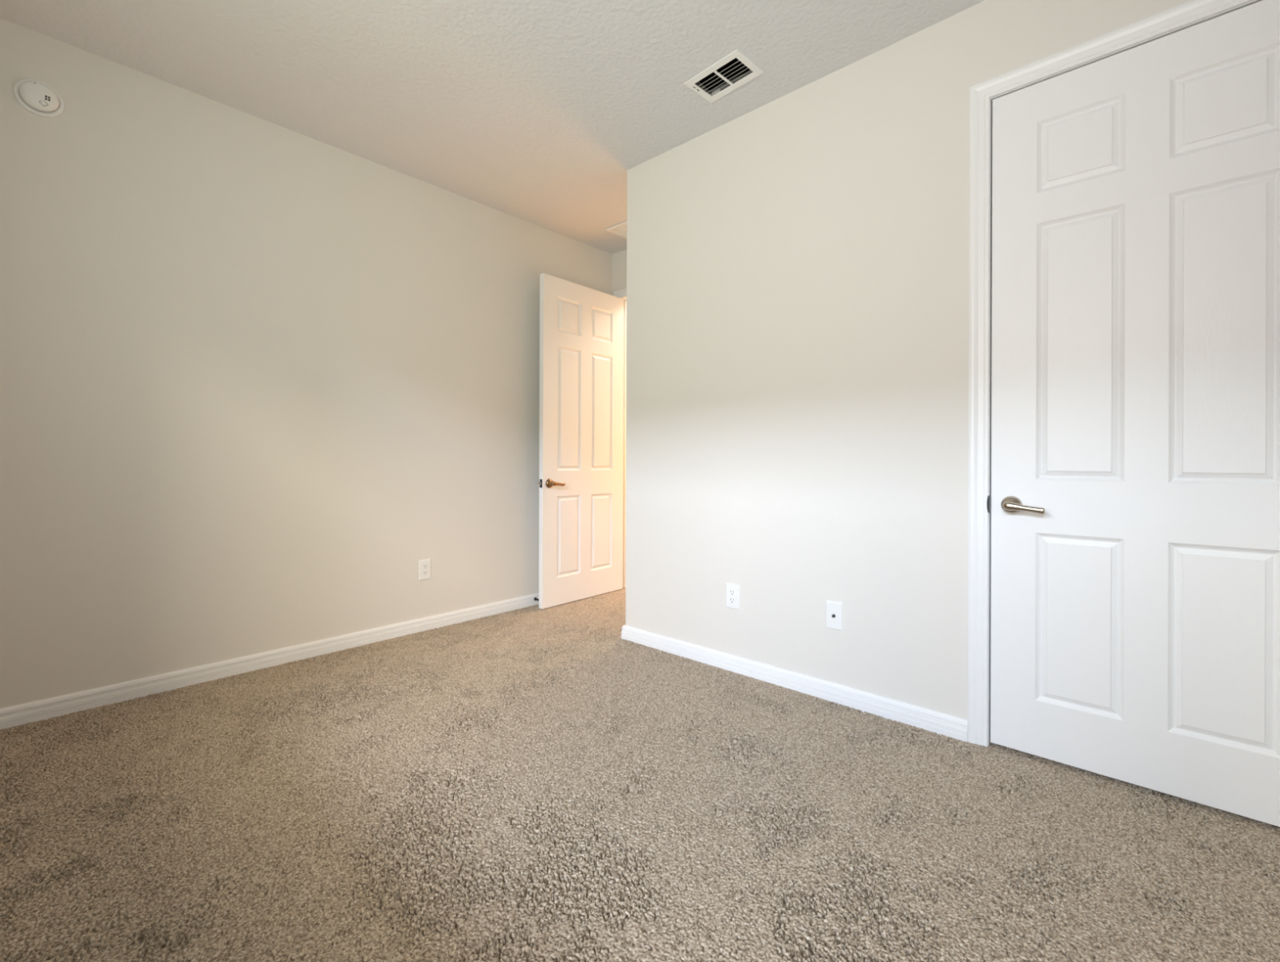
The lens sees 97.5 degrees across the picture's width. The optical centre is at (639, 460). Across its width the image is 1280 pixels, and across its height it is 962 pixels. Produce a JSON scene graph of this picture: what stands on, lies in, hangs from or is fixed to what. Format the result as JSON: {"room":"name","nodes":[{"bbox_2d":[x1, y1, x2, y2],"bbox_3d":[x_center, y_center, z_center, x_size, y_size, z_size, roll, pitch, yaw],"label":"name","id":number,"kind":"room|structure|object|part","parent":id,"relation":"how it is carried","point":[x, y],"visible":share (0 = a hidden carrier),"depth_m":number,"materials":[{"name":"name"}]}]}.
{"room":"empty bedroom","nodes":[
{"label":"empty bedroom","id":0,"kind":"room"},
{"bbox_2d":[0,17,612,708],"bbox_3d":[-1.414,-0.290,2.793,0.115,2.392,3.706,0,0,42],"label":"wall","id":1,"kind":"structure","parent":0,"point":[256,374],"depth_m":2.37,"materials":[{"name":"white paint"}]},
{"bbox_2d":[13,78,64,117],"bbox_3d":[-2.079,-1.260,1.944,0.037,0.121,0.121,0,0,42],"label":"smoke detector","id":2,"kind":"object","parent":1,"relation":"attached to","point":[37,97],"visible":1,"depth_m":1.94,"materials":[{"name":"white plastic"}]},
{"bbox_2d":[44,95,50,101],"bbox_3d":[-2.054,-1.255,1.948,0.004,0.015,0.013,0,0,42],"label":"grille","id":3,"kind":"object","parent":2,"relation":"attached to","point":[47,98],"depth_m":1.95,"materials":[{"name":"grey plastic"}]},
{"bbox_2d":[0,593,538,729],"bbox_3d":[-1.367,0.877,2.747,0.024,0.075,3.476,0,0,42],"label":"baseboard","id":4,"kind":"structure","parent":1,"relation":"attached to","point":[43,709],"depth_m":2.35,"materials":[{"name":"white paint"}]},
{"bbox_2d":[418,559,431,580],"bbox_3d":[-1.148,0.585,2.999,0.007,0.107,0.065,0,0,42],"label":"wall outlet","id":5,"kind":"object","parent":1,"relation":"attached to","point":[424,566],"visible":1,"depth_m":3.00,"materials":[{"name":"white plastic"}]},
{"bbox_2d":[422,570,427,575],"bbox_3d":[-1.146,0.602,2.998,0.002,0.025,0.030,0,0,42],"label":"socket","id":6,"kind":"object","parent":5,"relation":"attached to","point":[424,572],"depth_m":3.00,"materials":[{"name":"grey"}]},
{"bbox_2d":[422,564,427,568],"bbox_3d":[-1.146,0.567,2.998,0.002,0.025,0.030,0,0,42],"label":"socket","id":7,"kind":"object","parent":5,"relation":"attached to","point":[424,566],"depth_m":3.00,"materials":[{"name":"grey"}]},
{"bbox_2d":[0,0,984,253],"bbox_3d":[0.143,-1.492,2.247,4.485,0.020,4.985,0,0,42],"label":"ceiling","id":8,"kind":"structure","parent":0,"point":[539,113],"depth_m":2.10,"materials":[{"name":"white paint"}]},
{"bbox_2d":[605,221,626,239],"bbox_3d":[0.073,-1.476,3.543,0.510,0.010,0.310,0,0,42],"label":"ceiling vent","id":9,"kind":"object","parent":8,"relation":"in","point":[620,229],"visible":0.23,"depth_m":3.60,"materials":[{"name":"white"}]},
{"bbox_2d":[613,225,626,236],"bbox_3d":[0.073,-1.478,3.543,0.452,0.006,0.252,0,0,42],"label":"grille","id":10,"kind":"object","parent":9,"relation":"attached to","point":[621,230],"depth_m":3.61,"materials":[{"name":"white metal"}]},
{"bbox_2d":[684,48,764,102],"bbox_3d":[0.323,-1.600,2.172,0.320,0.262,0.320,0,0,-44],"label":"ceiling vent","id":11,"kind":"object","parent":8,"relation":"in","point":[735,64],"visible":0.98,"depth_m":2.22,"materials":[{"name":"white metal"}]},
{"bbox_2d":[612,249,626,296],"bbox_3d":[0.181,-0.285,3.770,2.300,2.392,0.115,0,0,42],"label":"wall","id":12,"kind":"structure","parent":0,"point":[619,260],"depth_m":3.99,"materials":[{"name":"white paint"}]},
{"bbox_2d":[538,273,623,608],"bbox_3d":[-0.368,-0.116,3.695,0.146,2.041,0.742,0,0,41],"label":"door","id":13,"kind":"structure","parent":12,"relation":"in","point":[581,328],"depth_m":3.65,"materials":[{"name":"white paint"}]},
{"bbox_3d":[-0.500,0.144,3.448,0.023,0.032,0.106,0,0,41],"label":"lever","id":14,"kind":"part","parent":13,"relation":"part of","materials":[{"name":"gold metal"}]},
{"bbox_2d":[613,288,626,587],"bbox_3d":[0.157,-0.146,3.781,0.832,2.113,0.131,0,0,42],"label":"door frame","id":15,"kind":"structure","parent":12,"relation":"attached to","point":[622,294],"depth_m":4.01,"materials":[{"name":"white paint"}]},
{"bbox_3d":[0.118,-0.146,3.738,0.832,2.113,0.016,0,0,42],"label":"casing","id":16,"kind":"part","parent":15,"relation":"part of","materials":[{"name":"white paint"}]},
{"bbox_3d":[0.162,-0.117,3.787,0.717,2.056,0.035,0,0,42],"label":"stop moulding","id":17,"kind":"part","parent":15,"relation":"part of","materials":[{"name":"white paint"}]},
{"bbox_2d":[0,587,1279,961],"bbox_3d":[0.135,0.961,2.247,4.485,0.100,4.985,0,0,42],"label":"floor","id":18,"kind":"structure","parent":0,"point":[532,784],"depth_m":1.38,"materials":[{"name":"carpet"}]},
{"bbox_2d":[625,0,1191,719],"bbox_3d":[1.190,-0.282,2.252,2.705,2.392,0.778,0,0,42],"label":"wall","id":19,"kind":"structure","parent":0,"point":[797,323],"depth_m":2.16,"materials":[{"name":"white paint"}]},
{"bbox_2d":[726,582,739,609],"bbox_3d":[0.402,0.590,2.435,0.065,0.107,0.007,0,0,42],"label":"wall outlet","id":20,"kind":"object","parent":19,"relation":"attached to","point":[732,590],"visible":1,"depth_m":2.43,"materials":[{"name":"white plastic"}]},
{"bbox_2d":[728,597,735,604],"bbox_3d":[0.400,0.607,2.433,0.030,0.025,0.002,0,0,42],"label":"socket","id":21,"kind":"object","parent":20,"relation":"attached to","point":[731,600],"depth_m":2.43,"materials":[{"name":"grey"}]},
{"bbox_2d":[728,589,735,595],"bbox_3d":[0.400,0.573,2.433,0.030,0.025,0.002,0,0,42],"label":"socket","id":22,"kind":"object","parent":20,"relation":"attached to","point":[731,592],"depth_m":2.43,"materials":[{"name":"white plastic"}]},
{"bbox_2d":[621,625,967,742],"bbox_3d":[0.748,0.884,2.640,1.563,0.075,0.792,0,0,42],"label":"baseboard","id":23,"kind":"structure","parent":19,"relation":"attached to","point":[948,726],"depth_m":2.18,"materials":[{"name":"white paint"}]},
{"bbox_2d":[826,600,842,631],"bbox_3d":[0.734,0.590,2.128,0.062,0.104,0.015,0,0,42],"label":"cable plate","id":24,"kind":"object","parent":19,"relation":"attached to","point":[833,610],"visible":1,"depth_m":2.13,"materials":[{"name":"white plastic"}]},
{"bbox_2d":[967,0,1262,746],"bbox_3d":[1.425,-0.148,1.580,0.859,2.125,0.131,0,0,42],"label":"door frame","id":25,"kind":"structure","parent":19,"relation":"attached to","point":[1193,12],"depth_m":1.80,"materials":[{"name":"white paint"}]},
{"bbox_3d":[1.110,0.140,1.792,0.005,0.056,0.010,0,0,42],"label":"strike plate","id":26,"kind":"part","parent":25,"relation":"part of","materials":[{"name":"grey metal"}]},
{"bbox_2d":[990,0,1279,826],"bbox_3d":[1.405,-0.124,1.557,0.735,2.049,0.146,0,0,42],"label":"door","id":27,"kind":"structure","parent":19,"relation":"in","point":[1135,442],"depth_m":1.55,"materials":[{"name":"white paint"}]},
{"bbox_3d":[1.158,0.143,1.697,0.106,0.034,0.023,0,0,42],"label":"lever","id":28,"kind":"part","parent":27,"relation":"part of","materials":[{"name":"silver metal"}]}
]}

